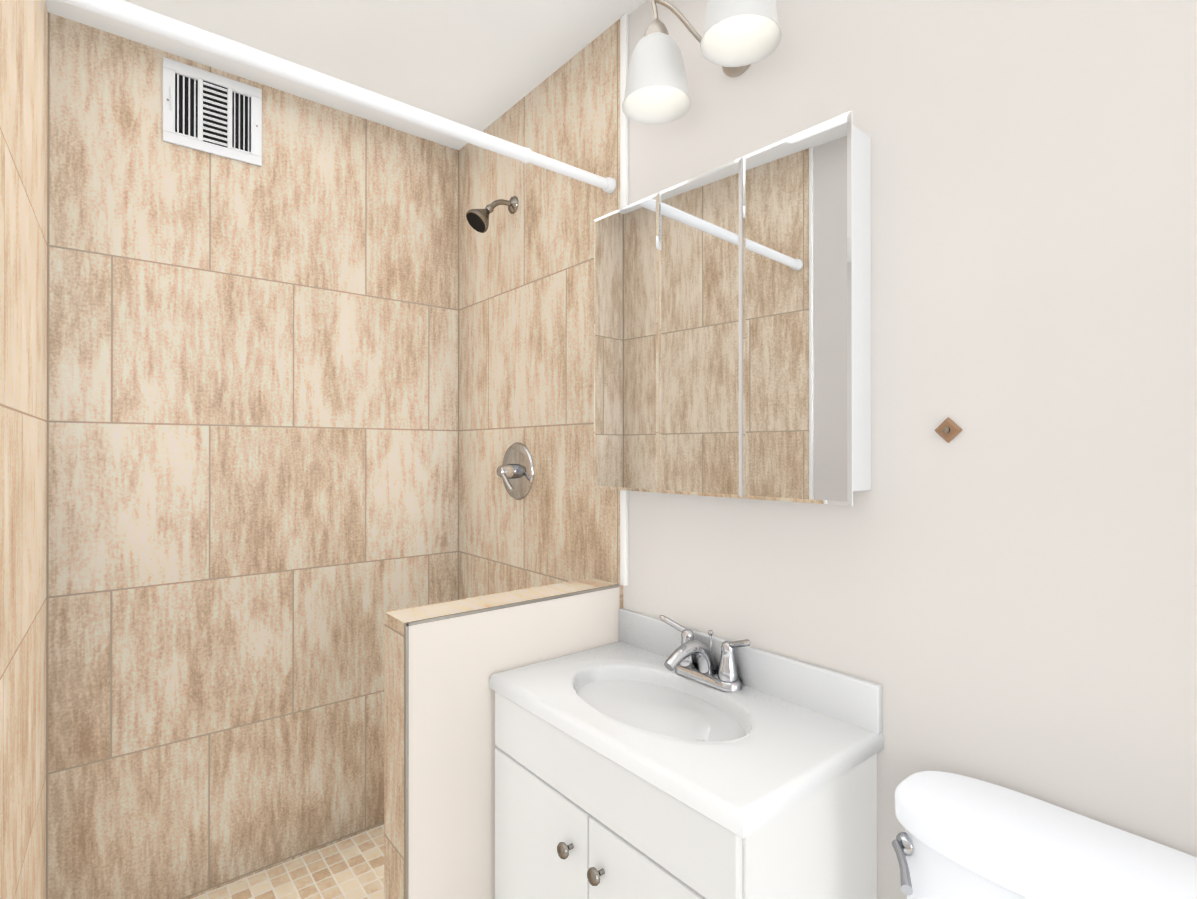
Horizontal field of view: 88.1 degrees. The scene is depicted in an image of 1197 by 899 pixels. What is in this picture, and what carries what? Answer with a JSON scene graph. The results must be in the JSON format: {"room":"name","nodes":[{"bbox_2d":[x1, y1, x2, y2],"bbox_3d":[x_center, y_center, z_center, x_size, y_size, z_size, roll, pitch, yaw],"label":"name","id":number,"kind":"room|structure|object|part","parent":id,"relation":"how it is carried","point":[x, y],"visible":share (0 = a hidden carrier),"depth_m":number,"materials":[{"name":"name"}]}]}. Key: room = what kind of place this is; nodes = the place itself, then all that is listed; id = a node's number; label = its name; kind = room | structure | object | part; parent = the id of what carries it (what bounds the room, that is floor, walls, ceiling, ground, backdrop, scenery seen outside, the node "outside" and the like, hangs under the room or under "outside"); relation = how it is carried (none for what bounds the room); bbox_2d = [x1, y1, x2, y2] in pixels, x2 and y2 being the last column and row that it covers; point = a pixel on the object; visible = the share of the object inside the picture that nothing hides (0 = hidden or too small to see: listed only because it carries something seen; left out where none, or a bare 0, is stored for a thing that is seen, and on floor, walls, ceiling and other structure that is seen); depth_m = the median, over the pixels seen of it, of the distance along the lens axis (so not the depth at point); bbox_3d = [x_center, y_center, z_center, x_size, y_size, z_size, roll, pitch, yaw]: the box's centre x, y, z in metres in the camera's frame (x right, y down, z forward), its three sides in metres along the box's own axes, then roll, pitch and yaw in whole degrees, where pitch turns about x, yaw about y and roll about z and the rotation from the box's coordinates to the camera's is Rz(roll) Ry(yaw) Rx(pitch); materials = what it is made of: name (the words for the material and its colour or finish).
{"room":"bathroom","nodes":[
{"label":"bathroom","id":0,"kind":"room"},
{"bbox_2d":[0,0,47,898],"bbox_3d":[-1.192,0.084,1.206,0.136,2.455,0.939,0,0,-39],"label":"wall","id":1,"kind":"structure","parent":0,"point":[23,276],"depth_m":1.26,"materials":[{"name":"tile"}]},
{"bbox_2d":[46,12,458,898],"bbox_3d":[-1.051,0.086,1.993,1.280,2.455,0.100,0,0,-39],"label":"wall","id":2,"kind":"structure","parent":0,"point":[252,452],"depth_m":1.87,"materials":[{"name":"tile"}]},
{"bbox_2d":[163,57,261,165],"bbox_3d":[-1.145,-1.000,1.844,0.252,0.239,0.015,0,0,-39],"label":"air vent","id":3,"kind":"object","parent":2,"relation":"in","point":[211,113],"visible":1,"depth_m":1.84,"materials":[{"name":"white metal"}]},
{"bbox_3d":[-1.232,-1.000,1.775,0.029,0.181,0.008,0,0,-39],"label":"frame","id":4,"kind":"part","parent":3,"relation":"part of","materials":[{"name":"white metal"}]},
{"bbox_3d":[-1.224,-1.005,1.772,0.005,0.067,0.006,0,0,-39],"label":"lever","id":5,"kind":"part","parent":3,"relation":"part of","materials":[{"name":"white metal"}]},
{"bbox_3d":[-1.173,-1.000,1.823,0.013,0.181,0.008,0,0,-39],"label":"frame","id":6,"kind":"part","parent":3,"relation":"part of","materials":[{"name":"white metal"}]},
{"bbox_3d":[-1.146,-1.105,1.846,0.252,0.029,0.008,0,0,-39],"label":"frame","id":7,"kind":"part","parent":3,"relation":"part of","materials":[{"name":"white metal"}]},
{"bbox_3d":[-1.146,-0.895,1.845,0.252,0.029,0.008,0,0,-39],"label":"frame","id":8,"kind":"part","parent":3,"relation":"part of","materials":[{"name":"white metal"}]},
{"bbox_3d":[-1.115,-1.000,1.871,0.013,0.181,0.008,0,0,-39],"label":"frame","id":9,"kind":"part","parent":3,"relation":"part of","materials":[{"name":"white metal"}]},
{"bbox_3d":[-1.060,-1.000,1.916,0.029,0.181,0.008,0,0,-39],"label":"frame","id":10,"kind":"part","parent":3,"relation":"part of","materials":[{"name":"white metal"}]},
{"bbox_2d":[191,824,383,898],"bbox_3d":[0.474,1.359,0.208,1.380,0.100,4.789,0,0,-39],"label":"floor","id":11,"kind":"structure","parent":0,"point":[352,867],"depth_m":1.90,"materials":[{"name":"tile"}]},
{"bbox_2d":[384,578,619,898],"bbox_3d":[-0.207,0.835,1.497,0.582,0.955,0.120,0,0,-39],"label":"wall","id":12,"kind":"structure","parent":11,"relation":"on","point":[456,663],"depth_m":1.35,"materials":[{"name":"paint"}]},
{"bbox_2d":[404,622,408,898],"bbox_3d":[-0.394,0.834,1.269,0.008,0.956,0.008,0,0,-39],"label":"trim","id":13,"kind":"structure","parent":12,"relation":"attached to","point":[406,761],"depth_m":1.27,"materials":[{"name":"grey"}]},
{"bbox_2d":[406,584,618,625],"bbox_3d":[-0.172,0.360,1.453,0.582,0.008,0.008,0,0,-39],"label":"trim","id":14,"kind":"structure","parent":12,"relation":"attached to","point":[433,619],"depth_m":1.42,"materials":[{"name":"grey tile"}]},
{"bbox_2d":[489,608,883,898],"bbox_3d":[0.122,0.847,1.233,0.426,0.929,0.698,0,0,-39],"label":"bathroom vanity","id":15,"kind":"object","parent":11,"relation":"on","point":[650,757],"visible":1,"depth_m":1.10,"materials":[{"name":"white painted wood"},{"name":"cultured marble"},{"name":"satin nickel"}]},
{"bbox_3d":[-0.120,0.940,1.253,0.016,0.553,0.332,0,0,-39],"label":"door","id":16,"kind":"part","parent":15,"relation":"part of","materials":[{"name":"white wood"}]},
{"bbox_3d":[-0.060,0.739,1.143,0.030,0.029,0.029,0,0,-39],"label":"knob","id":17,"kind":"part","parent":15,"relation":"part of","materials":[{"name":"silver metal"}]},
{"bbox_3d":[-0.003,0.738,1.074,0.030,0.029,0.029,0,0,-39],"label":"knob","id":18,"kind":"part","parent":15,"relation":"part of","materials":[{"name":"silver metal"}]},
{"bbox_3d":[-0.014,0.597,1.124,0.016,0.122,0.668,0,0,-39],"label":"drawer","id":19,"kind":"part","parent":15,"relation":"part of","materials":[{"name":"white wood"}]},
{"bbox_3d":[0.093,0.940,0.993,0.016,0.553,0.332,0,0,-39],"label":"door","id":20,"kind":"part","parent":15,"relation":"part of","materials":[{"name":"white wood"}]},
{"bbox_2d":[659,615,750,691],"bbox_3d":[0.199,0.441,1.318,0.153,0.117,0.256,0,0,-39],"label":"faucet","id":21,"kind":"object","parent":15,"relation":"on","point":[708,662],"depth_m":1.32,"materials":[{"name":"silver metal"}]},
{"bbox_2d":[892,771,1196,898],"bbox_3d":[0.399,0.910,0.608,0.770,0.800,0.460,0,0,-39],"label":"toilet","id":22,"kind":"object","parent":11,"relation":"on","point":[963,837],"visible":1,"depth_m":0.82,"materials":[{"name":"white ceramic"}]},
{"bbox_3d":[0.427,0.586,0.870,0.082,0.022,0.060,0,0,-39],"label":"lever arm","id":23,"kind":"part","parent":22,"relation":"part of"},
{"bbox_3d":[0.625,0.741,0.794,0.166,0.370,0.432,0,0,-39],"label":"tank","id":24,"kind":"part","parent":22,"relation":"part of","materials":[{"name":"white ceramic"}]},
{"bbox_2d":[46,0,646,149],"bbox_3d":[0.474,-1.196,0.215,1.380,0.100,4.789,0,0,-39],"label":"ceiling","id":25,"kind":"structure","parent":0,"point":[480,65],"depth_m":1.73,"materials":[{"name":"paint"}]},
{"bbox_2d":[623,0,1196,898],"bbox_3d":[0.969,0.083,0.617,0.100,2.455,4.789,0,0,-39],"label":"wall","id":26,"kind":"structure","parent":0,"point":[999,588],"depth_m":0.96,"materials":[{"name":"paint"}]},
{"bbox_2d":[459,19,622,608],"bbox_3d":[-0.233,0.086,1.997,0.010,2.455,0.931,0,0,-39],"label":"wall tiles","id":27,"kind":"structure","parent":26,"relation":"attached to","point":[526,323],"depth_m":1.93,"materials":[{"name":"beige tile"}]},
{"bbox_2d":[59,0,615,193],"bbox_3d":[-0.429,-0.708,1.280,1.202,0.044,0.044,0,0,-39],"label":"curtain rod","id":28,"kind":"object","parent":27,"relation":"attached to","point":[131,14],"visible":1,"depth_m":1.18,"materials":[{"name":"white metal"}]},
{"bbox_2d":[603,177,615,193],"bbox_3d":[0.027,-0.707,1.654,0.023,0.040,0.040,0,0,-39],"label":"end cap","id":29,"kind":"object","parent":28,"relation":"on","point":[609,185],"depth_m":1.64,"materials":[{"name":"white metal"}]},
{"bbox_2d":[466,196,517,232],"bbox_3d":[-0.345,-0.765,1.994,0.168,0.142,0.080,0,0,-39],"label":"shower head","id":30,"kind":"object","parent":27,"relation":"attached to","point":[478,220],"visible":1,"depth_m":1.97},
{"bbox_3d":[-0.319,-0.796,2.015,0.082,0.043,0.017,0,0,-39],"label":"arm","id":31,"kind":"part","parent":30,"relation":"part of"},
{"bbox_2d":[497,442,533,499],"bbox_3d":[-0.293,0.071,2.002,0.074,0.188,0.188,0,0,-39],"label":"shower valve","id":32,"kind":"object","parent":27,"relation":"attached to","point":[515,471],"visible":1,"depth_m":1.99,"materials":[{"name":"silver metal"}]},
{"bbox_3d":[-0.290,0.099,1.958,0.023,0.072,0.083,0,0,-39],"label":"lever","id":33,"kind":"part","parent":32,"relation":"part of","materials":[{"name":"silver metal"}]},
{"bbox_3d":[-0.297,0.071,1.998,0.058,0.048,0.048,0,0,-39],"label":"stem","id":34,"kind":"part","parent":32,"relation":"part of","materials":[{"name":"silver metal"}]},
{"bbox_2d":[620,14,627,585],"bbox_3d":[0.068,-0.392,1.629,0.012,1.500,0.022,0,0,-39],"label":"trim","id":35,"kind":"structure","parent":26,"relation":"attached to","point":[623,203],"depth_m":1.62,"materials":[{"name":"white"}]},
{"bbox_2d":[622,0,781,123],"bbox_3d":[0.223,-0.875,1.276,0.219,0.262,0.374,0,0,-39],"label":"light","id":36,"kind":"object","parent":26,"relation":"attached to","point":[738,38],"visible":1,"depth_m":1.28,"materials":[{"name":"white glass"}]},
{"bbox_3d":[0.126,-0.815,1.341,0.150,0.142,0.150,0,0,-39],"label":"lamp shade","id":37,"kind":"part","parent":36,"relation":"part of","materials":[{"name":"white glass"}]},
{"bbox_3d":[0.126,-0.827,1.341,0.058,0.106,0.058,0,0,-39],"label":"bulb","id":38,"kind":"part","parent":36,"relation":"part of","materials":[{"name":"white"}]},
{"bbox_3d":[0.194,-0.915,1.335,0.117,0.132,0.117,0,0,-39],"label":"arm","id":39,"kind":"part","parent":36,"relation":"part of"},
{"bbox_3d":[0.268,-0.851,1.168,0.058,0.106,0.058,0,0,-39],"label":"bulb","id":40,"kind":"part","parent":36,"relation":"part of","materials":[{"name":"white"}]},
{"bbox_3d":[0.268,-0.839,1.168,0.150,0.142,0.150,0,0,-39],"label":"lamp shade","id":41,"kind":"part","parent":36,"relation":"part of","materials":[{"name":"white glass"}]},
{"bbox_2d":[594,110,870,505],"bbox_3d":[0.241,-0.243,1.344,0.103,0.683,0.676,0,0,-39],"label":"upper cabinet","id":42,"kind":"object","parent":26,"relation":"attached to","point":[732,329],"visible":1,"depth_m":1.23,"materials":[{"name":"white"}]},
{"bbox_3d":[0.064,-0.243,1.491,0.014,0.683,0.224,0,0,-39],"label":"mirror door","id":43,"kind":"part","parent":42,"relation":"part of","materials":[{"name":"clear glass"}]},
{"bbox_3d":[0.214,-0.243,1.322,0.014,0.683,0.224,0,0,-39],"label":"mirror door","id":44,"kind":"part","parent":42,"relation":"part of","materials":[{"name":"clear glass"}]},
{"bbox_3d":[0.364,-0.244,1.152,0.014,0.683,0.224,0,0,-39],"label":"mirror door","id":45,"kind":"part","parent":42,"relation":"part of","materials":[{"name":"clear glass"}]},
{"bbox_2d":[619,608,881,733],"bbox_3d":[0.279,0.461,1.363,0.018,0.086,0.695,0,0,-39],"label":"backsplash","id":46,"kind":"structure","parent":26,"relation":"attached to","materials":[{"name":"white"}]},
{"bbox_2d":[934,417,962,442],"bbox_3d":[0.571,-0.032,1.012,0.014,0.042,0.042,0,0,-39],"label":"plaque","id":47,"kind":"object","parent":26,"relation":"attached to","point":[948,430],"visible":1,"depth_m":1.01,"materials":[{"name":"brown wood"}]}
]}

